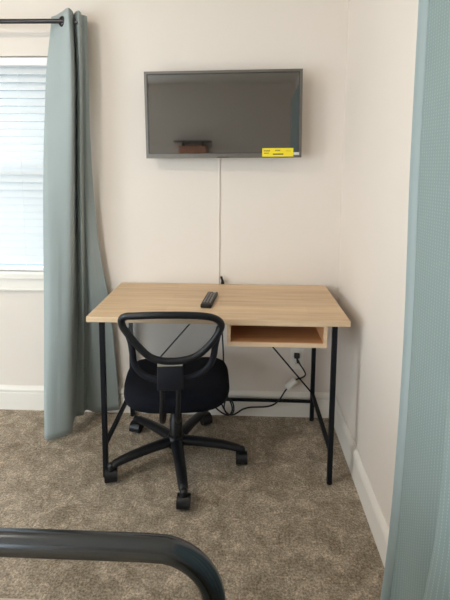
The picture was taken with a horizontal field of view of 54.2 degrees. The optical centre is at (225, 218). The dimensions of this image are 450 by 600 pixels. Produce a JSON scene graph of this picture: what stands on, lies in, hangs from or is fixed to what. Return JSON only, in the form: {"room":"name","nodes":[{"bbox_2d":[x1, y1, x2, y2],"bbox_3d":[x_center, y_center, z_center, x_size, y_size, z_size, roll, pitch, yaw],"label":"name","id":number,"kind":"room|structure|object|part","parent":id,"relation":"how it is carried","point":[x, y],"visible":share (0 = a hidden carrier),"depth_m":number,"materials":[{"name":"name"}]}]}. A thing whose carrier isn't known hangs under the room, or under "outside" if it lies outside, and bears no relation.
{"room":"bedroom","nodes":[
{"label":"bedroom","id":0,"kind":"room"},
{"bbox_2d":[0,0,348,392],"bbox_3d":[-1.241,-0.135,2.442,3.946,2.440,0.150,1,7,2],"label":"wall","id":1,"kind":"structure","parent":0,"point":[157,218],"depth_m":2.31,"materials":[{"name":"white paint"}]},
{"bbox_2d":[0,262,43,290],"bbox_3d":[-1.364,-0.233,2.410,1.000,1.245,0.160,1,7,2],"label":"window sill","id":2,"kind":"structure","parent":1,"relation":"in","point":[20,280],"depth_m":2.40,"materials":[{"name":"white plastic"}]},
{"bbox_3d":[-1.362,-0.278,2.459,0.900,1.167,0.053,1,7,2],"label":"frame","id":3,"kind":"part","parent":2,"relation":"part of","materials":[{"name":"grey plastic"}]},
{"bbox_3d":[-1.369,0.306,2.451,1.000,0.034,0.115,1,7,2],"label":"sill","id":4,"kind":"part","parent":2,"relation":"part of","materials":[{"name":"white paint"}]},
{"bbox_2d":[0,57,46,270],"bbox_3d":[-1.364,-0.281,2.397,0.884,1.140,0.055,1,7,2],"label":"window blind","id":5,"kind":"object","parent":1,"relation":"attached to","point":[21,166],"visible":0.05,"depth_m":2.38,"materials":[{"name":"white plastic"}]},
{"bbox_3d":[-1.095,-0.260,2.367,0.002,1.097,0.002,1,7,2],"label":"lift cord","id":6,"kind":"part","parent":5,"relation":"part of","materials":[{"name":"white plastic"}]},
{"bbox_3d":[-1.368,0.276,2.465,0.880,0.018,0.046,1,7,2],"label":"rail","id":7,"kind":"part","parent":5,"relation":"part of","materials":[{"name":"white plastic"}]},
{"bbox_2d":[0,19,81,26],"bbox_3d":[-1.460,-0.965,2.207,1.507,0.070,0.137,1,7,2],"label":"curtain rod","id":8,"kind":"object","parent":1,"relation":"attached to","point":[2,21],"visible":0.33,"depth_m":2.13,"materials":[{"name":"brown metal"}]},
{"bbox_2d":[43,8,119,439],"bbox_3d":[-0.746,0.043,2.189,0.324,2.092,0.295,1,7,2],"label":"curtain","id":9,"kind":"object","parent":8,"relation":"hanging from","point":[74,277],"visible":0.97,"depth_m":2.19,"materials":[{"name":"green fabric"}]},
{"bbox_2d":[0,385,329,417],"bbox_3d":[-1.262,1.016,2.495,3.726,0.141,0.017,1,7,2],"label":"baseboard","id":10,"kind":"structure","parent":1,"relation":"attached to","point":[12,397],"depth_m":2.44,"materials":[{"name":"white paint"}]},
{"bbox_2d":[218,158,219,283],"bbox_3d":[-0.033,-0.014,2.334,0.008,1.000,0.006,1,7,2],"label":"cable cover","id":11,"kind":"object","parent":1,"relation":"attached to","point":[218,158],"visible":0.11,"depth_m":2.33,"materials":[{"name":"white plastic"}]},
{"bbox_2d":[290,348,303,368],"bbox_3d":[0.394,0.771,2.409,0.072,0.120,0.009,1,7,2],"label":"wall outlet","id":12,"kind":"object","parent":1,"relation":"attached to","point":[293,364],"visible":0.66,"depth_m":2.41,"materials":[{"name":"white plastic"}]},
{"bbox_2d":[215,276,305,415],"bbox_3d":[0.186,0.690,2.366,0.508,0.758,0.089,1,7,2],"label":"power cord","id":13,"kind":"object","parent":12,"relation":"attached to","point":[292,382],"visible":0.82,"depth_m":2.37,"materials":[{"name":"black plastic"}]},
{"bbox_3d":[0.137,0.714,2.371,0.412,0.708,0.089,1,7,2],"label":"cord","id":14,"kind":"part","parent":13,"relation":"part of","materials":[{"name":"black plastic"}]},
{"bbox_2d":[294,360,299,366],"bbox_3d":[0.394,0.797,2.410,0.034,0.034,0.003,1,7,2],"label":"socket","id":15,"kind":"object","parent":12,"relation":"attached to","point":[296,364],"depth_m":2.41,"materials":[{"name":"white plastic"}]},
{"bbox_3d":[-0.010,-0.507,2.252,0.120,0.220,0.050,1,7,2],"label":"wall mount","id":16,"kind":"structure","parent":1,"relation":"attached to","visible":0},
{"bbox_2d":[144,69,302,157],"bbox_3d":[-0.011,-0.517,2.201,0.781,0.426,0.054,0,8,4],"label":"television","id":17,"kind":"object","parent":16,"relation":"attached to","point":[254,113],"visible":1,"depth_m":2.18,"materials":[{"name":"grey plastic"}]},
{"bbox_2d":[0,409,384,599],"bbox_3d":[-1.331,1.371,0.346,3.946,0.060,4.670,1,7,2],"label":"floor","id":18,"kind":"structure","parent":0,"point":[272,526],"depth_m":1.78,"materials":[{"name":"beige carpet"}]},
{"bbox_2d":[0,527,224,599],"bbox_3d":[-0.757,0.870,-0.202,1.443,1.072,2.103,1,7,2],"label":"frame","id":19,"kind":"object","parent":18,"relation":"on","point":[178,553],"visible":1,"depth_m":0.77,"materials":[{"name":"grey paint"}]},
{"bbox_2d":[0,598,35,599],"bbox_3d":[-0.767,0.909,-0.190,1.310,0.337,1.994,1,7,2],"label":"mattress","id":20,"kind":"object","parent":19,"relation":"on","point":[0,598],"visible":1,"depth_m":0.77,"materials":[{"name":"beige fabric"}]},
{"bbox_2d":[104,311,246,509],"bbox_3d":[-0.216,0.732,2.026,0.643,0.829,0.654,0,7,-4],"label":"office chair","id":21,"kind":"object","parent":18,"relation":"on","point":[192,383],"visible":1,"depth_m":1.85,"materials":[{"name":"black plastic"}]},
{"bbox_3d":[-0.384,1.066,1.991,0.301,0.068,0.058,-4,8,-30],"label":"arm","id":22,"kind":"part","parent":21,"relation":"part of","materials":[{"name":"black plastic"}]},
{"bbox_3d":[-0.362,1.042,2.195,0.302,0.068,0.058,6,9,42],"label":"arm","id":23,"kind":"part","parent":21,"relation":"part of","materials":[{"name":"black plastic"}]},
{"bbox_3d":[-0.208,0.467,1.711,0.418,0.228,0.064,0,7,-4],"label":"frame","id":24,"kind":"part","parent":21,"relation":"part of","materials":[{"name":"black plastic"}]},
{"bbox_3d":[-0.206,0.545,1.751,0.394,0.239,0.038,0,7,-4],"label":"frame","id":25,"kind":"part","parent":21,"relation":"part of","materials":[{"name":"black plastic"}]},
{"bbox_3d":[-0.224,0.770,2.070,0.488,0.099,0.456,0,7,-4],"label":"seat","id":26,"kind":"part","parent":21,"relation":"part of","materials":[{"name":"black fabric"}]},
{"bbox_3d":[-0.195,1.077,1.907,0.058,0.068,0.301,-1,7,-12],"label":"arm","id":27,"kind":"part","parent":21,"relation":"part of","materials":[{"name":"black plastic"}]},
{"bbox_3d":[-0.160,1.038,2.237,0.058,0.068,0.301,3,7,24],"label":"arm","id":28,"kind":"part","parent":21,"relation":"part of","materials":[{"name":"black plastic"}]},
{"bbox_3d":[-0.057,1.060,2.059,0.301,0.068,0.058,1,7,6],"label":"arm","id":29,"kind":"part","parent":21,"relation":"part of","materials":[{"name":"black plastic"}]},
{"bbox_2d":[86,283,350,484],"bbox_3d":[-0.027,0.759,2.141,1.102,0.750,0.549,1,7,2],"label":"desk","id":30,"kind":"object","parent":18,"relation":"on","point":[295,316],"visible":0.87,"depth_m":1.97,"materials":[{"name":"brown wood"}]},
{"bbox_3d":[-0.530,0.792,1.921,0.021,0.722,0.021,1,7,2],"label":"leg","id":31,"kind":"part","parent":30,"relation":"part of","materials":[{"name":"black metal"}]},
{"bbox_3d":[-0.512,0.735,2.402,0.021,0.722,0.021,1,7,2],"label":"leg","id":32,"kind":"part","parent":30,"relation":"part of","materials":[{"name":"black metal"}]},
{"bbox_2d":[200,291,217,307],"bbox_3d":[-0.073,0.380,2.061,0.051,0.021,0.208,1,7,7],"label":"remote control","id":33,"kind":"object","parent":30,"relation":"on","point":[208,301],"visible":1,"depth_m":2.02,"materials":[{"name":"black plastic"}]},
{"bbox_3d":[0.476,0.746,2.367,0.021,0.722,0.021,1,7,2],"label":"leg","id":34,"kind":"part","parent":30,"relation":"part of","materials":[{"name":"black metal"}]},
{"bbox_3d":[0.459,0.803,1.886,0.021,0.722,0.021,1,7,2],"label":"leg","id":35,"kind":"part","parent":30,"relation":"part of","materials":[{"name":"black metal"}]},
{"bbox_2d":[335,0,418,526],"bbox_3d":[0.589,0.153,0.108,0.120,2.440,4.420,1,7,2],"label":"wall","id":36,"kind":"structure","parent":0,"point":[381,34],"depth_m":1.71,"materials":[{"name":"white paint"}]},
{"bbox_2d":[334,397,388,567],"bbox_3d":[0.512,1.295,0.237,0.017,0.141,4.403,1,7,2],"label":"baseboard","id":37,"kind":"structure","parent":36,"relation":"attached to","point":[379,527],"depth_m":1.79,"materials":[{"name":"white paint"}]},
{"bbox_3d":[0.478,-0.656,-0.291,0.090,0.070,2.810,1,7,2],"label":"curtain rod","id":38,"kind":"object","parent":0,"visible":0},
{"bbox_2d":[380,0,449,599],"bbox_3d":[0.454,0.324,-0.111,0.105,2.090,2.568,1,7,2],"label":"curtain","id":39,"kind":"object","parent":38,"relation":"hanging from","point":[417,563],"visible":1,"depth_m":1.08,"materials":[{"name":"teal fabric"}]},
{"label":"outside","id":40,"kind":"structure","parent":0,"visible":0},
{"bbox_2d":[0,74,45,144],"bbox_3d":[-2.667,-1.615,9.075,18.000,4.600,0.200,1,7,2],"label":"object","id":41,"kind":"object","parent":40,"point":[0,74],"depth_m":8.92,"materials":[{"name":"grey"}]}
]}

